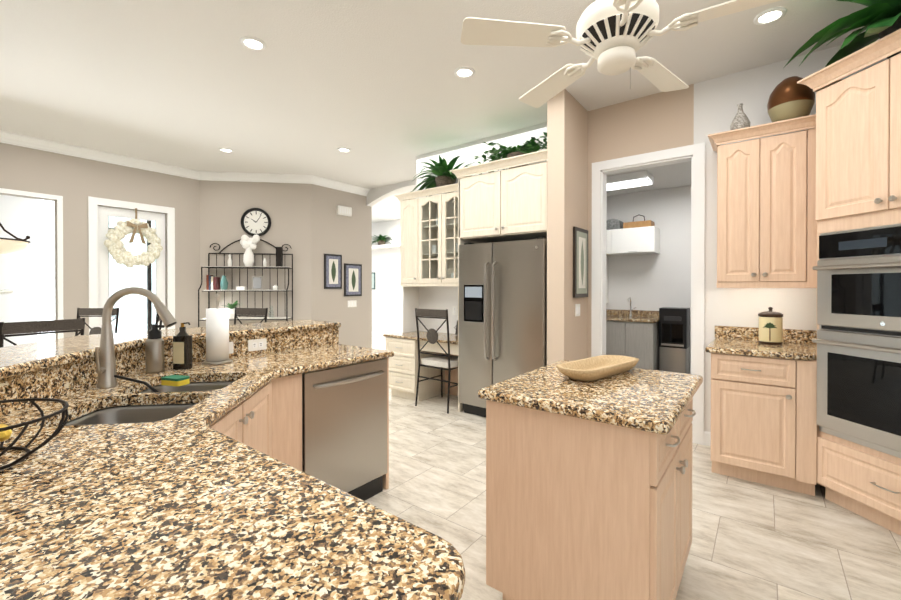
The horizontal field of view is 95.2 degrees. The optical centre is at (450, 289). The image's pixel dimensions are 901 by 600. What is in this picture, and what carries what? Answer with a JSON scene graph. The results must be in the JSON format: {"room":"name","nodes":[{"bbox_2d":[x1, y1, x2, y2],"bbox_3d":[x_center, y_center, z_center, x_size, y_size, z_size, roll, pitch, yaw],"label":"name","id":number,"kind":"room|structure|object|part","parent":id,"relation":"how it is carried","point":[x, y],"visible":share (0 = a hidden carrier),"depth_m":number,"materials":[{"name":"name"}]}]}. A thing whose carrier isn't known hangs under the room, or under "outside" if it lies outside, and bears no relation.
{"room":"kitchen","nodes":[
{"label":"kitchen","id":0,"kind":"room"},
{"bbox_2d":[0,195,37,346],"bbox_3d":[-7.194,-0.241,5.790,0.120,3.080,5.600,0,0,37],"label":"wall","id":1,"kind":"structure","parent":0,"point":[18,269],"depth_m":6.37,"materials":[{"name":"white paint"}]},
{"bbox_2d":[0,143,199,338],"bbox_3d":[-5.465,-0.231,4.233,0.140,3.080,5.230,0,0,37],"label":"wall","id":2,"kind":"structure","parent":0,"point":[75,182],"depth_m":5.23,"materials":[{"name":"beige paint"}]},
{"bbox_2d":[0,188,63,338],"bbox_3d":[-5.491,0.084,4.072,0.018,2.450,2.440,0,0,37],"label":"door frame","id":3,"kind":"structure","parent":2,"relation":"attached to","point":[59,199],"depth_m":5.00,"materials":[{"name":"white wood"}]},
{"bbox_2d":[88,196,174,331],"bbox_3d":[-4.311,0.055,5.613,0.018,2.490,0.960,0,0,37],"label":"door frame","id":4,"kind":"structure","parent":2,"relation":"attached to","point":[93,202],"depth_m":5.38,"materials":[{"name":"white wood"}]},
{"bbox_2d":[98,206,165,332],"bbox_3d":[-4.346,0.104,5.639,0.089,2.384,0.756,0,0,37],"label":"french door","id":5,"kind":"structure","parent":2,"relation":"in","point":[104,213],"depth_m":5.59,"materials":[{"name":"white wood"}]},
{"bbox_2d":[104,208,162,267],"bbox_3d":[-4.277,-0.699,5.571,0.156,0.810,0.655,0,0,37],"label":"wreath","id":6,"kind":"object","parent":5,"relation":"hanging from","point":[116,248],"visible":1,"depth_m":5.51,"materials":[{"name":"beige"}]},
{"bbox_2d":[200,180,311,326],"bbox_3d":[-3.086,-0.244,6.436,1.782,3.080,0.141,0,0,-8],"label":"wall","id":7,"kind":"structure","parent":0,"point":[226,205],"depth_m":6.38,"materials":[{"name":"beige paint"}]},
{"bbox_2d":[0,130,369,195],"bbox_3d":[-4.216,-1.717,4.710,1.252,0.115,7.520,0,0,37],"label":"crown molding","id":8,"kind":"structure","parent":7,"relation":"attached to","point":[11,138],"depth_m":5.66,"materials":[{"name":"white"}]},
{"bbox_2d":[241,208,270,235],"bbox_3d":[-3.003,-1.044,6.346,0.440,0.440,0.045,0,0,-8],"label":"wall clock","id":9,"kind":"object","parent":7,"relation":"attached to","point":[255,221],"visible":0.96,"depth_m":6.35,"materials":[{"name":"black plastic"}]},
{"bbox_2d":[311,184,371,347],"bbox_3d":[-1.858,-0.248,7.013,0.168,3.080,1.250,0,0,37],"label":"wall","id":10,"kind":"structure","parent":0,"point":[348,239],"depth_m":6.96,"materials":[{"name":"beige paint"}]},
{"bbox_3d":[-1.938,-0.301,6.791,0.026,0.570,0.340,0,0,37],"label":"picture of leaf","id":11,"kind":"part","parent":10,"relation":"part of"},
{"bbox_2d":[337,205,351,216],"bbox_3d":[-1.795,-1.333,6.952,0.050,0.150,0.280,0,0,37],"label":"door chime","id":12,"kind":"object","parent":10,"relation":"attached to","point":[344,210],"visible":1,"depth_m":6.93,"materials":[{"name":"white paint"}]},
{"bbox_2d":[348,300,356,306],"bbox_3d":[-1.702,0.241,7.117,0.009,0.115,0.190,0,0,37],"label":"light switch","id":13,"kind":"object","parent":10,"relation":"attached to","point":[352,303],"visible":1,"depth_m":7.12,"materials":[{"name":"white paint"}]},
{"bbox_3d":[-1.686,-0.169,7.121,0.026,0.560,0.370,0,0,37],"label":"picture of leaf","id":14,"kind":"part","parent":10,"relation":"part of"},
{"bbox_2d":[372,220,401,333],"bbox_3d":[-0.504,-0.266,10.063,5.650,3.080,0.120,0,0,37],"label":"wall","id":15,"kind":"structure","parent":0,"point":[387,304],"depth_m":10.88,"materials":[{"name":"white paint"}]},
{"bbox_2d":[372,272,374,288],"bbox_3d":[-2.135,-0.243,11.214,0.220,0.460,0.033,0,0,37],"label":"framed picture","id":16,"kind":"object","parent":15,"relation":"attached to","point":[373,280],"visible":0.57,"depth_m":11.16,"materials":[{"name":"grey"}]},
{"bbox_2d":[372,332,388,337],"bbox_3d":[-0.572,1.217,10.040,5.480,0.115,0.014,0,0,37],"label":"baseboard","id":17,"kind":"structure","parent":15,"relation":"attached to","point":[376,334],"depth_m":11.08,"materials":[{"name":"white"}]},
{"bbox_2d":[372,243,399,249],"bbox_3d":[-1.724,-1.125,10.726,2.300,0.070,0.298,0,0,37],"label":"shelf","id":18,"kind":"object","parent":15,"relation":"attached to","point":[386,246],"depth_m":10.58,"materials":[{"name":"white paint"}]},
{"bbox_2d":[372,234,391,244],"bbox_3d":[-1.890,-1.284,10.694,0.781,0.328,0.524,0,0,37],"label":"plant","id":19,"kind":"object","parent":18,"relation":"on","point":[380,239],"visible":0.88,"depth_m":10.70,"materials":[{"name":"green plant"}]},
{"bbox_2d":[366,179,415,206],"bbox_3d":[-0.680,-1.647,6.814,1.990,0.280,0.120,0,0,37],"label":"wall","id":20,"kind":"structure","parent":0,"point":[374,196],"depth_m":7.11,"materials":[{"name":"white"}]},
{"bbox_2d":[0,0,867,222],"bbox_3d":[-1.477,-1.822,4.300,11.100,0.100,11.400,0,0,37],"label":"ceiling","id":21,"kind":"structure","parent":0,"point":[382,92],"depth_m":3.34,"materials":[{"name":"white paint"}]},
{"bbox_2d":[0,223,30,254],"bbox_3d":[-4.033,-1.016,3.473,0.681,1.499,0.673,0,0,37],"label":"pendant light","id":22,"kind":"object","parent":21,"relation":"hanging from","point":[10,245],"visible":1,"depth_m":3.50,"materials":[{"name":"white glass"}]},
{"bbox_2d":[219,148,233,152],"bbox_3d":[-2.848,-1.771,5.224,0.170,0.011,0.170,0,0,37],"label":"recessed light","id":23,"kind":"object","parent":21,"relation":"in","point":[228,150],"visible":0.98,"depth_m":5.22,"materials":[{"name":"white"}]},
{"bbox_2d":[240,36,265,50],"bbox_3d":[-1.410,-1.757,2.940,0.170,0.011,0.170,0,0,37],"label":"recessed light","id":24,"kind":"object","parent":21,"relation":"in","point":[253,43],"visible":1,"depth_m":2.94,"materials":[{"name":"white"}]},
{"bbox_2d":[337,147,350,151],"bbox_3d":[-1.348,-1.771,5.209,0.170,0.011,0.170,0,0,37],"label":"recessed light","id":25,"kind":"object","parent":21,"relation":"in","point":[342,149],"visible":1,"depth_m":5.19,"materials":[{"name":"white"}]},
{"bbox_2d":[454,67,474,77],"bbox_3d":[0.114,-1.760,3.334,0.170,0.011,0.170,0,0,37],"label":"recessed light","id":26,"kind":"object","parent":21,"relation":"in","point":[463,72],"visible":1,"depth_m":3.33,"materials":[{"name":"white"}]},
{"bbox_2d":[461,0,780,107],"bbox_3d":[0.749,-1.309,1.766,1.282,0.894,1.296,0,0,37],"label":"ceiling fan","id":27,"kind":"object","parent":21,"relation":"hanging from","point":[613,37],"visible":1,"depth_m":1.71,"materials":[{"name":"white plastic"}]},
{"bbox_2d":[753,7,786,24],"bbox_3d":[2.053,-1.756,2.643,0.170,0.011,0.170,0,0,37],"label":"recessed light","id":28,"kind":"object","parent":21,"relation":"in","point":[769,16],"visible":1,"depth_m":2.63,"materials":[{"name":"white"}]},
{"bbox_2d":[452,306,456,314],"bbox_3d":[0.050,0.254,5.073,0.070,0.115,0.008,0,0,37],"label":"outlet","id":29,"kind":"object","parent":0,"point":[454,310],"visible":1,"depth_m":5.07,"materials":[{"name":"white paint"}]},
{"bbox_2d":[416,122,546,392],"bbox_3d":[0.560,-0.235,4.922,2.290,3.080,0.350,0,0,37],"label":"wall","id":30,"kind":"structure","parent":0,"point":[467,153],"depth_m":4.89,"materials":[{"name":"white paint"}]},
{"bbox_2d":[547,89,587,364],"bbox_3d":[1.117,-0.229,3.898,0.160,3.080,0.600,0,0,37],"label":"wall","id":31,"kind":"structure","parent":0,"point":[567,161],"depth_m":3.69,"materials":[{"name":"beige paint"}]},
{"bbox_2d":[455,149,546,243],"bbox_3d":[0.655,-0.907,4.289,1.030,0.730,0.526,0,0,37],"label":"upper cabinet","id":32,"kind":"object","parent":31,"relation":"attached to","point":[505,205],"depth_m":4.07,"materials":[{"name":"beige wood"}]},
{"bbox_2d":[411,155,473,196],"bbox_3d":[-0.174,-1.377,4.830,0.892,0.383,0.648,0,0,37],"label":"fern plant","id":33,"kind":"object","parent":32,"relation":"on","point":[441,169],"visible":0.81,"depth_m":4.84,"materials":[{"name":"green plant"}]},
{"bbox_2d":[475,132,546,174],"bbox_3d":[0.599,-1.448,4.219,1.005,0.352,0.684,0,0,37],"label":"ivy plant","id":34,"kind":"object","parent":32,"relation":"on","point":[531,145],"visible":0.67,"depth_m":4.21,"materials":[{"name":"green plant"}]},
{"bbox_2d":[575,304,579,316],"bbox_3d":[1.198,0.191,3.864,0.009,0.115,0.115,0,0,37],"label":"light switch","id":35,"kind":"object","parent":31,"relation":"attached to","point":[577,309],"visible":0.94,"depth_m":3.84,"materials":[{"name":"white paint"}]},
{"bbox_2d":[573,227,587,297],"bbox_3d":[1.238,-0.254,3.900,0.026,0.650,0.350,0,0,37],"label":"framed picture","id":36,"kind":"object","parent":31,"relation":"attached to","point":[580,262],"visible":1,"depth_m":3.85,"materials":[{"name":"brown"}]},
{"bbox_2d":[365,336,900,599],"bbox_3d":[-1.477,1.358,4.319,11.100,0.100,11.400,0,0,37],"label":"floor","id":37,"kind":"structure","parent":0,"point":[751,540],"depth_m":2.32,"materials":[{"name":"tile"}]},
{"bbox_2d":[0,318,84,347],"bbox_3d":[-3.122,0.766,3.066,0.497,1.102,0.476,0,0,27],"label":"dining chair","id":38,"kind":"object","parent":37,"relation":"on","point":[34,327],"visible":0.15,"depth_m":2.92,"materials":[{"name":"grey metal"}]},
{"bbox_2d":[37,199,155,341],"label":"window","id":39,"kind":"structure","parent":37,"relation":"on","point":[45,260],"depth_m":6.30,"materials":[{"name":"glass"}]},
{"bbox_2d":[75,308,118,334],"bbox_3d":[-4.024,0.757,4.479,0.476,1.102,0.497,0,0,-3],"label":"dining chair","id":40,"kind":"object","parent":37,"relation":"on","point":[94,311],"visible":0.21,"depth_m":4.70,"materials":[{"name":"grey metal"}]},
{"bbox_2d":[155,313,161,329],"bbox_3d":[-3.122,0.760,4.019,0.497,1.102,0.476,0,0,-31],"label":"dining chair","id":41,"kind":"object","parent":37,"relation":"on","point":[158,318],"visible":0.06,"depth_m":3.95,"materials":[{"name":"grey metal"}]},
{"bbox_2d":[198,239,292,326],"bbox_3d":[-3.051,0.248,6.175,1.238,2.099,0.348,0,0,-8],"label":"rack","id":42,"kind":"object","parent":37,"relation":"on","point":[262,267],"visible":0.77,"depth_m":6.25,"materials":[{"name":"grey metal"}]},
{"bbox_2d":[206,275,227,289],"label":"vases","id":43,"kind":"object","parent":42,"relation":"on","point":[213,282],"depth_m":6.11,"materials":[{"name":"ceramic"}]},
{"bbox_2d":[228,254,231,265],"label":"figurine","id":44,"kind":"object","parent":42,"relation":"on","point":[229,259],"depth_m":6.15,"materials":[{"name":"white ceramic"}]},
{"bbox_2d":[221,301,241,317],"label":"potted plant","id":45,"kind":"object","parent":42,"relation":"on","point":[231,307],"depth_m":6.06,"materials":[{"name":"green plant"}]},
{"bbox_2d":[236,286,246,289],"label":"bowl","id":46,"kind":"object","parent":42,"relation":"on","point":[237,287],"depth_m":6.17,"materials":[{"name":"white ceramic"}]},
{"bbox_2d":[240,234,259,265],"bbox_3d":[-3.024,-0.595,6.209,0.231,0.490,0.241,0,0,37],"label":"vase","id":47,"kind":"object","parent":42,"relation":"on","point":[247,243],"visible":0.98,"depth_m":6.17,"materials":[{"name":"white ceramic"}]},
{"bbox_2d":[252,276,262,289],"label":"figurine","id":48,"kind":"object","parent":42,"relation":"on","point":[257,281],"depth_m":6.22,"materials":[{"name":"ceramic"}]},
{"bbox_2d":[276,247,282,266],"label":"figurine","id":49,"kind":"object","parent":42,"relation":"on","point":[279,250],"depth_m":6.23,"materials":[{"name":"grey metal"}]},
{"bbox_2d":[234,307,267,324],"bbox_3d":[-2.366,0.757,4.513,0.476,1.102,0.497,0,0,17],"label":"dining chair","id":50,"kind":"object","parent":37,"relation":"on","point":[251,312],"visible":0.12,"depth_m":4.73,"materials":[{"name":"grey metal"}]},
{"bbox_2d":[296,524,464,599],"bbox_3d":[-0.423,0.809,1.361,1.635,1.035,2.210,0,0,37],"label":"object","id":51,"kind":"structure","parent":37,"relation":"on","point":[414,563],"depth_m":0.60,"materials":[{"name":"stone"}]},
{"bbox_2d":[0,320,411,599],"bbox_3d":[-0.888,0.270,1.544,2.600,0.041,2.480,0,0,37],"label":"countertop","id":52,"kind":"structure","parent":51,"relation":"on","point":[214,499],"depth_m":0.87,"materials":[{"name":"beige stone"}]},
{"bbox_2d":[0,398,68,469],"bbox_3d":[-1.124,0.290,0.957,0.348,0.243,0.351,0,0,37],"label":"fruit basket","id":53,"kind":"object","parent":52,"relation":"on","point":[63,411],"visible":0.94,"depth_m":1.02,"materials":[{"name":"black metal"}]},
{"bbox_2d":[0,424,11,441],"bbox_3d":[-1.131,0.367,0.981,0.105,0.064,0.116,0,0,37],"label":"bananas","id":54,"kind":"object","parent":53,"relation":"in","point":[5,435],"visible":0.85,"depth_m":0.99,"materials":[{"name":"yellow food"}]},
{"bbox_2d":[95,287,176,387],"bbox_3d":[-1.337,0.197,1.743,0.234,0.420,0.248,0,0,37],"label":"faucet","id":55,"kind":"object","parent":52,"relation":"on","point":[105,364],"visible":1,"depth_m":1.73,"materials":[{"name":"silver metal"}]},
{"bbox_2d":[62,381,234,425],"bbox_3d":[-1.135,0.540,1.627,0.450,0.179,0.800,0,0,-8],"label":"sink","id":56,"kind":"object","parent":52,"relation":"in","point":[132,414],"visible":0.08,"depth_m":1.60,"materials":[{"name":"silver metal"}]},
{"bbox_2d":[114,375,158,392],"bbox_3d":[-1.287,0.486,1.734,0.203,0.255,0.165,0,0,37],"label":"brush","id":57,"kind":"object","parent":56,"relation":"in","point":[149,386],"visible":0.31,"depth_m":1.72,"materials":[{"name":"black plastic"}]},
{"bbox_2d":[145,324,164,372],"bbox_3d":[-1.461,0.288,2.033,0.081,0.235,0.076,0,0,37],"label":"soap pump","id":58,"kind":"object","parent":52,"relation":"on","point":[154,352],"visible":1,"depth_m":2.01,"materials":[{"name":"silver metal"}]},
{"bbox_2d":[161,375,189,386],"bbox_3d":[-1.186,0.391,1.773,0.100,0.032,0.060,0,0,17],"label":"sponge","id":59,"kind":"object","parent":52,"relation":"on","point":[176,380],"visible":1,"depth_m":1.75,"materials":[{"name":"yellow"}]},
{"bbox_2d":[173,322,191,369],"bbox_3d":[-1.378,0.286,2.114,0.086,0.239,0.077,0,0,37],"label":"soap bottle","id":60,"kind":"object","parent":52,"relation":"on","point":[182,349],"visible":1,"depth_m":2.09,"materials":[{"name":"black"}]},
{"bbox_2d":[202,293,232,364],"bbox_3d":[-1.293,0.212,2.282,0.150,0.385,0.150,0,0,37],"label":"paper towel holder","id":61,"kind":"object","parent":52,"relation":"on","point":[217,335],"visible":1,"depth_m":2.24,"materials":[{"name":"white paper"}]},
{"bbox_2d":[229,342,233,353],"bbox_3d":[-1.330,0.344,2.406,0.009,0.070,0.116,0,0,37],"label":"light switch","id":62,"kind":"object","parent":52,"relation":"attached to","point":[231,351],"visible":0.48,"depth_m":2.44,"materials":[{"name":"white paint"}]},
{"bbox_2d":[248,338,266,350],"bbox_3d":[-1.206,0.344,2.569,0.008,0.070,0.116,0,0,37],"label":"outlet","id":63,"kind":"object","parent":52,"relation":"attached to","point":[256,344],"visible":1,"depth_m":2.57,"materials":[{"name":"white paint"}]},
{"bbox_2d":[302,358,386,500],"bbox_3d":[-0.789,0.883,2.598,0.601,0.870,0.603,0,0,37],"label":"dishwasher","id":64,"kind":"object","parent":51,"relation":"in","point":[344,428],"visible":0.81,"depth_m":2.44,"materials":[{"name":"silver metal"}]},
{"bbox_2d":[386,337,446,400],"bbox_3d":[-0.431,0.939,5.106,0.500,0.730,0.566,0,0,37],"label":"base cabinet","id":65,"kind":"object","parent":37,"relation":"on","point":[403,366],"depth_m":4.87,"materials":[{"name":"beige wood"}]},
{"bbox_2d":[383,329,458,344],"bbox_3d":[-0.212,0.560,4.930,1.100,0.030,0.576,0,0,37],"label":"countertop","id":66,"kind":"structure","parent":65,"relation":"on","point":[442,337],"depth_m":4.90,"materials":[{"name":"beige stone"}]},
{"bbox_2d":[415,308,457,413],"bbox_3d":[-0.070,0.756,4.664,0.476,1.102,0.497,0,0,37],"label":"desk chair","id":67,"kind":"object","parent":37,"relation":"on","point":[448,361],"visible":0.83,"depth_m":4.50,"materials":[{"name":"grey metal"}]},
{"bbox_2d":[459,237,546,416],"bbox_3d":[0.613,0.406,4.247,0.970,1.805,0.624,0,0,37],"label":"refrigerator","id":68,"kind":"object","parent":37,"relation":"on","point":[502,311],"visible":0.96,"depth_m":4.03,"materials":[{"name":"grey metal"}]},
{"bbox_2d":[478,360,702,599],"bbox_3d":[0.658,0.865,1.832,0.710,0.915,0.890,0,0,37],"label":"kitchen island","id":69,"kind":"object","parent":37,"relation":"on","point":[588,490],"visible":0.96,"depth_m":1.51,"materials":[{"name":"wood"}]},
{"bbox_2d":[556,355,638,380],"bbox_3d":[0.716,0.377,1.979,0.540,0.058,0.200,0,0,-41],"label":"dough bowl","id":70,"kind":"object","parent":69,"relation":"on","point":[595,368],"visible":1,"depth_m":1.96,"materials":[{"name":"brown wood"}]},
{"bbox_2d":[711,353,818,495],"bbox_3d":[2.254,0.879,2.987,0.560,0.874,0.666,0,0,37],"label":"base cabinet","id":71,"kind":"object","parent":37,"relation":"on","point":[764,409],"depth_m":2.72,"materials":[{"name":"brown wood"}]},
{"bbox_2d":[705,337,816,360],"bbox_3d":[2.484,0.423,2.796,1.215,0.040,0.686,0,0,37],"label":"countertop","id":72,"kind":"structure","parent":71,"relation":"on","point":[789,350],"depth_m":2.82,"materials":[{"name":"beige stone"}]},
{"bbox_2d":[758,307,782,344],"bbox_3d":[2.369,0.262,3.043,0.148,0.275,0.148,0,0,37],"label":"canister","id":73,"kind":"object","parent":72,"relation":"on","point":[770,327],"visible":1,"depth_m":2.99,"materials":[{"name":"beige ceramic"}]},
{"bbox_2d":[809,153,820,352],"bbox_3d":[2.598,-0.004,2.601,0.449,2.644,0.450,0,0,37],"label":"tall cabinet","id":74,"kind":"object","parent":37,"relation":"on","point":[814,226],"depth_m":2.79,"materials":[{"name":"brown wood"}]},
{"bbox_2d":[812,223,900,457],"bbox_3d":[2.552,0.266,2.221,0.632,1.224,0.724,0,0,-8],"label":"wall oven","id":75,"kind":"object","parent":74,"relation":"in","point":[858,340],"visible":0.98,"depth_m":2.29,"materials":[{"name":"silver metal"}]},
{"bbox_2d":[813,429,900,535],"bbox_3d":[2.615,1.094,2.234,0.943,0.452,0.943,0,0,37],"label":"base cabinet","id":76,"kind":"object","parent":37,"relation":"on","point":[865,481],"depth_m":2.34,"materials":[{"name":"brown wood"}]},
{"bbox_3d":[-3.981,0.938,3.513,1.200,0.750,1.200,0,0,37],"label":"dining table","id":77,"kind":"object","parent":37,"relation":"on","visible":0},
{"bbox_2d":[0,290,12,293],"bbox_3d":[-3.937,0.281,3.424,0.420,0.563,0.435,0,0,37],"label":"orchid","id":78,"kind":"object","parent":77,"relation":"on","point":[5,291],"visible":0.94,"depth_m":3.63,"materials":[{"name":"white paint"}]},
{"bbox_2d":[606,185,690,373],"bbox_3d":[2.995,-0.241,5.873,5.000,3.080,0.120,0,0,37],"label":"wall","id":79,"kind":"structure","parent":0,"point":[650,282],"depth_m":5.84,"materials":[{"name":"white paint"}]},
{"bbox_2d":[606,258,607,301],"bbox_3d":[1.932,-0.154,6.418,0.950,0.700,0.300,0,0,37],"label":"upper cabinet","id":80,"kind":"object","parent":79,"relation":"attached to","point":[606,258],"depth_m":6.19,"materials":[{"name":"white paint"}]},
{"bbox_2d":[606,230,617,257],"bbox_3d":[2.191,-0.688,6.169,0.553,0.350,0.376,0,0,37],"label":"upper cabinet","id":81,"kind":"object","parent":79,"relation":"attached to","point":[609,233],"depth_m":5.87,"materials":[{"name":"white paint"}]},
{"bbox_2d":[606,219,623,229],"bbox_3d":[2.396,-0.942,6.008,0.220,0.159,0.220,0,0,37],"label":"trunk","id":82,"kind":"object","parent":81,"relation":"on","point":[611,224],"visible":0.77,"depth_m":5.91,"materials":[{"name":"metal"}]},
{"bbox_2d":[606,309,658,316],"bbox_3d":[2.323,0.339,6.298,1.720,0.085,0.020,0,0,37],"label":"backsplash","id":83,"kind":"structure","parent":79,"relation":"attached to","point":[617,313],"depth_m":5.97,"materials":[{"name":"brown stone"}]},
{"bbox_2d":[614,226,659,255],"bbox_3d":[2.630,-0.686,5.832,0.553,0.350,0.376,0,0,37],"label":"upper cabinet","id":84,"kind":"object","parent":79,"relation":"attached to","point":[635,241],"depth_m":5.67,"materials":[{"name":"white paint"}]},
{"bbox_2d":[623,215,654,228],"bbox_3d":[2.664,-0.964,5.815,0.360,0.205,0.240,0,0,37],"label":"tray","id":85,"kind":"object","parent":84,"relation":"on","point":[644,223],"visible":0.81,"depth_m":5.72,"materials":[{"name":"brown wood"}]},
{"bbox_2d":[607,161,690,195],"bbox_3d":[2.281,-1.456,4.933,5.000,0.080,2.230,0,0,37],"label":"ceiling","id":86,"kind":"structure","parent":0,"point":[672,175],"depth_m":5.19,"materials":[{"name":"white paint"}]},
{"bbox_2d":[607,170,653,190],"bbox_3d":[2.026,-1.368,5.317,1.030,0.097,0.370,0,0,37],"label":"ceiling light","id":87,"kind":"object","parent":86,"relation":"attached to","point":[632,179],"visible":0.57,"depth_m":5.05,"materials":[{"name":"white plastic"}]},
{"bbox_2d":[587,38,886,431],"bbox_3d":[2.523,-0.226,3.275,2.830,3.080,0.120,0,0,37],"label":"wall","id":88,"kind":"structure","parent":0,"point":[697,113],"depth_m":3.46,"materials":[{"name":"beige paint"}]},
{"bbox_2d":[591,142,704,444],"bbox_3d":[1.808,0.034,3.815,0.950,2.555,0.143,0,0,37],"label":"door frame","id":89,"kind":"structure","parent":88,"relation":"attached to","point":[694,154],"depth_m":3.59,"materials":[{"name":"white wood"}]},
{"bbox_2d":[715,326,808,344],"bbox_3d":[2.677,0.351,3.067,1.190,0.100,0.020,0,0,37],"label":"backsplash","id":90,"kind":"structure","parent":88,"relation":"attached to","point":[746,333],"depth_m":3.27,"materials":[{"name":"beige stone"}]},
{"bbox_2d":[713,115,812,284],"bbox_3d":[2.457,-0.612,3.012,0.820,1.114,0.366,0,0,37],"label":"upper cabinet","id":91,"kind":"object","parent":88,"relation":"attached to","point":[784,201],"depth_m":2.94,"materials":[{"name":"brown wood"}]},
{"bbox_2d":[730,103,749,129],"bbox_3d":[2.167,-1.278,3.075,0.124,0.215,0.124,0,0,37],"label":"slim vase","id":92,"kind":"object","parent":91,"relation":"on","point":[740,120],"visible":0.71,"depth_m":3.04,"materials":[{"name":"white ceramic"}]},
{"bbox_2d":[767,76,814,121],"bbox_3d":[2.406,-1.329,2.910,0.264,0.320,0.264,0,0,37],"label":"vase","id":93,"kind":"object","parent":91,"relation":"on","point":[790,98],"visible":0.69,"depth_m":2.83,"materials":[{"name":"brown ceramic"}]},
{"bbox_2d":[813,68,824,220],"bbox_3d":[2.316,-0.878,2.379,0.283,0.894,0.283,0,0,37],"label":"upper cabinet","id":94,"kind":"object","parent":0,"relation":"attached to","point":[819,76],"depth_m":2.54,"materials":[{"name":"brown wood"}]},
{"bbox_2d":[821,31,900,232],"bbox_3d":[2.637,-0.830,2.226,0.911,0.987,0.911,0,0,37],"label":"upper cabinet","id":95,"kind":"object","parent":0,"relation":"attached to","point":[861,108],"depth_m":2.31,"materials":[{"name":"brown wood"}]},
{"bbox_2d":[785,0,900,89],"bbox_3d":[2.602,-1.508,2.322,1.130,0.363,1.099,0,0,37],"label":"plant","id":96,"kind":"object","parent":95,"relation":"on","point":[878,19],"visible":0.9,"depth_m":2.32,"materials":[{"name":"green plant"}]},
{"bbox_2d":[897,29,900,204],"bbox_3d":[2.367,-0.876,1.994,0.283,0.894,0.283,0,0,37],"label":"upper cabinet","id":97,"kind":"object","parent":0,"relation":"attached to","point":[898,31],"depth_m":2.14,"materials":[{"name":"brown wood"}]},
{"bbox_3d":[2.250,1.303,4.910,5.000,0.004,2.330,0,0,37],"label":"floor","id":98,"kind":"structure","parent":0,"visible":0},
{"bbox_2d":[606,321,625,355],"bbox_3d":[2.261,0.859,5.958,0.677,0.871,0.640,0,0,37],"label":"base cabinet","id":99,"kind":"object","parent":98,"relation":"on","point":[615,330],"depth_m":5.57,"materials":[{"name":"grey wood"}]},
{"bbox_2d":[626,321,658,369],"bbox_3d":[2.666,0.861,5.649,0.342,0.871,0.640,0,0,37],"label":"base cabinet","id":100,"kind":"object","parent":98,"relation":"on","point":[632,333],"depth_m":5.39,"materials":[{"name":"grey wood"}]},
{"bbox_2d":[606,313,658,324],"bbox_3d":[2.131,0.403,6.049,1.720,0.040,0.650,0,0,37],"label":"countertop","id":101,"kind":"structure","parent":100,"relation":"on","point":[609,316],"depth_m":5.53,"materials":[{"name":"brown stone"}]},
{"bbox_2d":[659,307,689,373],"bbox_3d":[2.973,0.769,5.456,0.320,1.056,0.338,0,0,37],"label":"water dispenser","id":102,"kind":"object","parent":98,"relation":"on","point":[674,339],"visible":0.92,"depth_m":5.33,"materials":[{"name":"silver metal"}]}
]}

